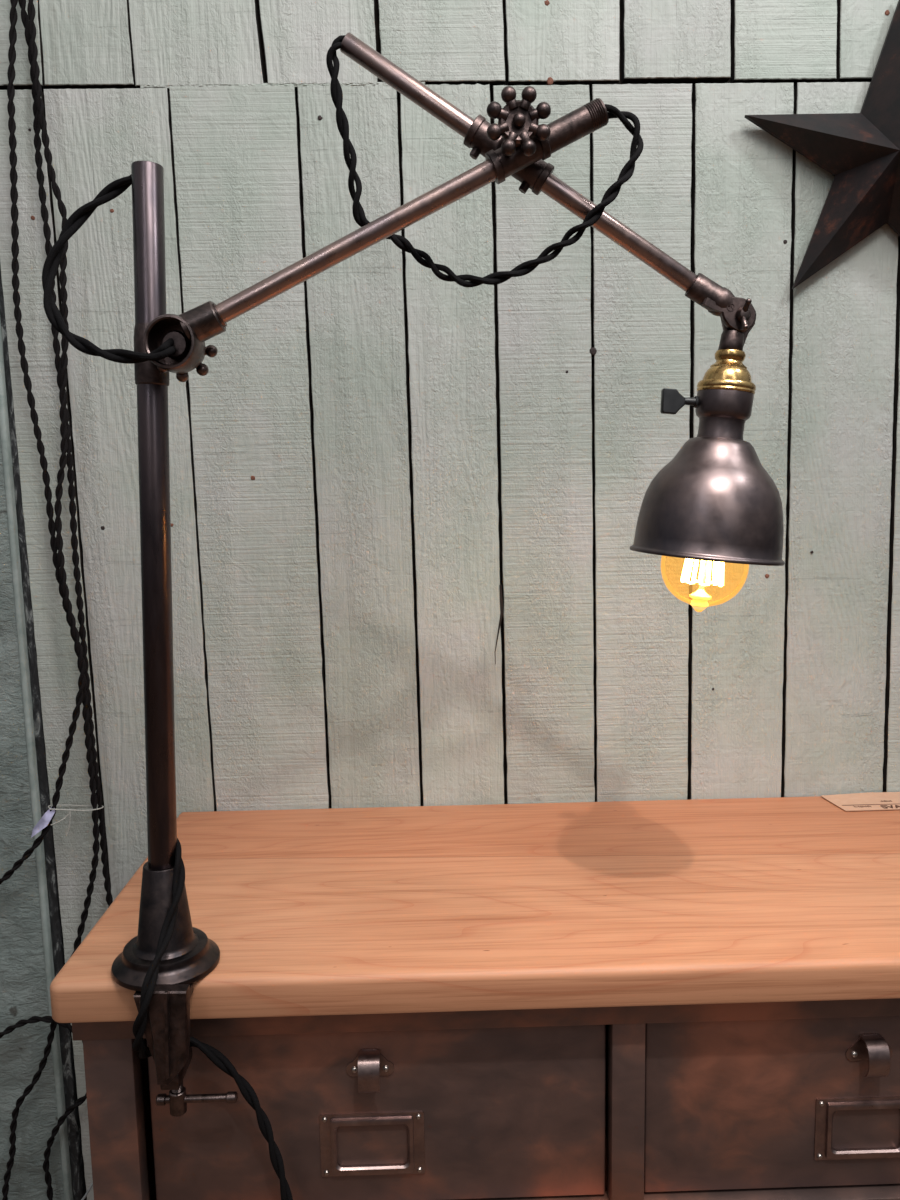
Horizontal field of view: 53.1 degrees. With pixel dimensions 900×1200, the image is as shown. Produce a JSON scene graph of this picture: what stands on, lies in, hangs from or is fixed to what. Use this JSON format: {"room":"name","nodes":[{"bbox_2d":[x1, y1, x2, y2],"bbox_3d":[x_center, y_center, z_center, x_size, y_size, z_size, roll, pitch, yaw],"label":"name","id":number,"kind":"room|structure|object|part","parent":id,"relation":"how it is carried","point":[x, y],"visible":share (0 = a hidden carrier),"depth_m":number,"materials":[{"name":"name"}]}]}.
{"room":"furniture showroom","nodes":[
{"label":"furniture showroom","id":0,"kind":"room"},
{"bbox_2d":[0,0,899,1199],"bbox_3d":[-0.056,-0.271,1.230,3.050,2.772,0.070,-1,7,-1],"label":"wall","id":1,"kind":"structure","parent":0,"point":[406,500],"depth_m":1.22,"materials":[{"name":"paint"}]},
{"bbox_2d":[0,321,72,1199],"bbox_3d":[-0.598,-0.259,1.211,0.028,2.770,0.027,-1,7,-1],"label":"trim","id":2,"kind":"structure","parent":1,"relation":"attached to","point":[4,420],"depth_m":1.26,"materials":[{"name":"grey wood"}]},
{"bbox_2d":[0,1016,82,1042],"bbox_3d":[-0.643,0.968,1.302,0.301,0.778,0.009,-1,7,-1],"label":"cord","id":3,"kind":"object","parent":1,"relation":"hanging from","point":[47,1019],"visible":0.21,"depth_m":1.25,"materials":[{"name":"black fabric"}]},
{"bbox_2d":[81,1182,92,1199],"bbox_3d":[-0.520,0.865,1.263,0.066,0.135,0.003,-1,7,-1],"label":"cable","id":4,"kind":"object","parent":3,"relation":"attached to","point":[91,1185],"visible":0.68,"depth_m":1.26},
{"bbox_2d":[0,265,85,1199],"bbox_3d":[-0.587,-0.260,1.215,0.034,2.770,0.019,-1,7,-1],"label":"trim","id":5,"kind":"structure","parent":1,"relation":"attached to","point":[66,1045],"depth_m":1.27,"materials":[{"name":"grey wood"}]},
{"bbox_2d":[0,0,85,883],"bbox_3d":[-0.663,-0.275,1.152,0.373,1.425,0.009,-1,7,-1],"label":"cord","id":6,"kind":"object","parent":1,"relation":"hanging from","point":[30,9],"visible":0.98,"depth_m":1.16,"materials":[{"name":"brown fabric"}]},
{"bbox_2d":[31,804,103,837],"bbox_3d":[-0.521,0.298,1.238,0.091,0.044,0.046,-1,7,-1],"label":"price tag","id":7,"kind":"object","parent":6,"relation":"hanging from","point":[44,821],"visible":0.94,"depth_m":1.22,"materials":[{"name":"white paper"}]},
{"bbox_2d":[2,0,99,1199],"bbox_3d":[-0.592,0.184,1.221,0.214,2.373,0.009,-1,7,-1],"label":"cord","id":8,"kind":"object","parent":1,"relation":"hanging from","point":[11,74],"visible":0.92,"depth_m":1.18,"materials":[{"name":"brown fabric"}]},
{"bbox_2d":[18,0,112,1199],"bbox_3d":[-0.548,0.187,1.234,0.148,2.398,0.009,-1,7,-1],"label":"cord","id":9,"kind":"object","parent":1,"relation":"hanging from","point":[22,3],"visible":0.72,"depth_m":1.20,"materials":[{"name":"brown fabric"}]},
{"bbox_2d":[744,0,899,288],"bbox_3d":[0.595,-0.577,1.155,0.424,0.413,0.084,-1,7,-1],"label":"star","id":10,"kind":"object","parent":1,"relation":"attached to","point":[861,150],"visible":1,"depth_m":1.16,"materials":[{"name":"metal"}]},
{"bbox_3d":[0.042,1.359,-0.689,6.000,0.040,4.300,-1,7,-1],"label":"floor","id":11,"kind":"structure","parent":0,"visible":0},
{"bbox_2d":[72,998,899,1199],"bbox_3d":[0.171,0.732,1.116,1.067,0.760,0.410,-1,7,-1],"label":"base cabinet","id":12,"kind":"object","parent":11,"relation":"on","point":[794,1100],"visible":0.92,"depth_m":0.90,"materials":[{"name":"metal"}]},
{"bbox_3d":[-0.326,0.782,0.925,0.048,0.724,0.022,-1,7,-1],"label":"post","id":13,"kind":"part","parent":12,"relation":"part of","materials":[{"name":"metal"}]},
{"bbox_3d":[-0.079,0.463,0.882,0.047,0.036,0.022,-1,7,-1],"label":"handle","id":14,"kind":"part","parent":12,"relation":"part of","materials":[{"name":"metal"}]},
{"bbox_3d":[-0.071,0.514,0.911,0.454,0.192,0.023,-1,7,-1],"label":"drawer","id":15,"kind":"part","parent":12,"relation":"part of","materials":[{"name":"metal"}]},
{"bbox_2d":[50,796,899,1022],"bbox_3d":[0.174,0.335,1.065,1.102,0.040,0.452,-1,7,-1],"label":"countertop","id":16,"kind":"structure","parent":12,"relation":"on","point":[412,909],"depth_m":0.96,"materials":[{"name":"brown wood"}]},
{"bbox_2d":[42,33,784,1199],"bbox_3d":[-0.018,0.286,0.844,0.641,1.526,0.142,-1,7,-1],"label":"lamp","id":17,"kind":"object","parent":16,"relation":"attached to","point":[715,501],"visible":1,"depth_m":0.77,"materials":[{"name":"metal"}]},
{"bbox_3d":[-0.288,-0.282,0.757,0.119,0.170,0.068,-1,7,-1],"label":"twisted cord","id":18,"kind":"part","parent":17,"relation":"part of","materials":[{"name":"black fabric"}]},
{"bbox_3d":[-0.229,-0.216,0.773,0.057,0.057,0.015,-2,7,-7],"label":"knob","id":19,"kind":"part","parent":17,"relation":"part of","materials":[{"name":"metal"}]},
{"bbox_3d":[-0.241,0.476,0.857,0.076,0.023,0.016,-1,7,-1],"label":"screw handle","id":20,"kind":"part","parent":17,"relation":"part of","materials":[{"name":"metal"}]},
{"bbox_2d":[179,301,226,342],"bbox_3d":[-0.205,-0.230,0.749,0.039,0.036,0.028,-1,7,-1],"label":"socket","id":21,"kind":"object","parent":17,"relation":"attached to","point":[208,320],"depth_m":0.74,"materials":[{"name":"metal"}]},
{"bbox_3d":[-0.226,0.636,0.882,0.144,0.829,0.075,-5,8,-32],"label":"twisted cord","id":22,"kind":"part","parent":17,"relation":"part of","materials":[{"name":"black fabric"}]},
{"bbox_3d":[-0.061,-0.303,0.740,0.287,0.151,0.017,-1,7,0],"label":"arm","id":23,"kind":"part","parent":17,"relation":"part of","materials":[{"name":"metal"}]},
{"bbox_3d":[0.029,-0.369,0.752,0.260,0.203,0.028,0,7,6],"label":"twisted cord","id":24,"kind":"part","parent":17,"relation":"part of","materials":[{"name":"black fabric"}]},
{"bbox_3d":[0.063,-0.367,0.763,0.306,0.213,0.016,-1,7,-1],"label":"arm","id":25,"kind":"part","parent":17,"relation":"part of","materials":[{"name":"metal"}]},
{"bbox_3d":[0.054,-0.378,0.711,0.051,0.051,0.016,-1,7,-1],"label":"knob","id":26,"kind":"part","parent":17,"relation":"part of","materials":[{"name":"metal"}]},
{"bbox_3d":[0.227,-0.041,0.806,0.024,0.103,0.020,-1,7,-1],"label":"glass stem","id":27,"kind":"part","parent":17,"relation":"part of","materials":[{"name":"yellow"}]},
{"bbox_3d":[0.228,-0.042,0.806,0.077,0.107,0.076,-1,7,-1],"label":"bulb","id":28,"kind":"part","parent":17,"relation":"part of","materials":[{"name":"orange glass"}]},
{"bbox_3d":[0.228,-0.088,0.801,0.134,0.113,0.135,-1,7,-1],"label":"lamp shade","id":29,"kind":"part","parent":17,"relation":"part of","materials":[{"name":"grey metal"}]},
{"bbox_2d":[660,388,753,439],"bbox_3d":[0.226,-0.161,0.792,0.080,0.050,0.048,-1,7,-1],"label":"bulb socket","id":30,"kind":"object","parent":17,"relation":"attached to","point":[722,413],"depth_m":0.78,"materials":[{"name":"black metal"}]},
{"bbox_2d":[821,792,899,810],"bbox_3d":[0.607,0.281,1.260,0.155,0.001,0.069,-1,7,-1],"label":"printed card","id":31,"kind":"object","parent":16,"relation":"on","point":[868,801],"visible":1,"depth_m":1.26,"materials":[{"name":"brown"}]},
{"bbox_3d":[0.169,0.395,0.888,1.067,0.036,0.025,-1,7,-1],"label":"rail","id":32,"kind":"part","parent":12,"relation":"part of","materials":[{"name":"metal"}]},
{"bbox_3d":[0.177,0.511,0.904,0.033,0.198,0.022,-1,7,-1],"label":"post","id":33,"kind":"part","parent":12,"relation":"part of","materials":[{"name":"metal"}]},
{"bbox_3d":[0.173,0.625,0.917,1.051,0.032,0.023,-1,7,-1],"label":"rail","id":34,"kind":"part","parent":12,"relation":"part of","materials":[{"name":"metal"}]},
{"bbox_3d":[0.421,0.504,0.922,0.450,0.192,0.022,-1,7,-1],"label":"drawer","id":35,"kind":"part","parent":12,"relation":"part of","materials":[{"name":"metal"}]},
{"bbox_3d":[0.421,0.454,0.893,0.047,0.036,0.022,-1,7,-1],"label":"handle","id":36,"kind":"part","parent":12,"relation":"part of","materials":[{"name":"metal"}]}
]}

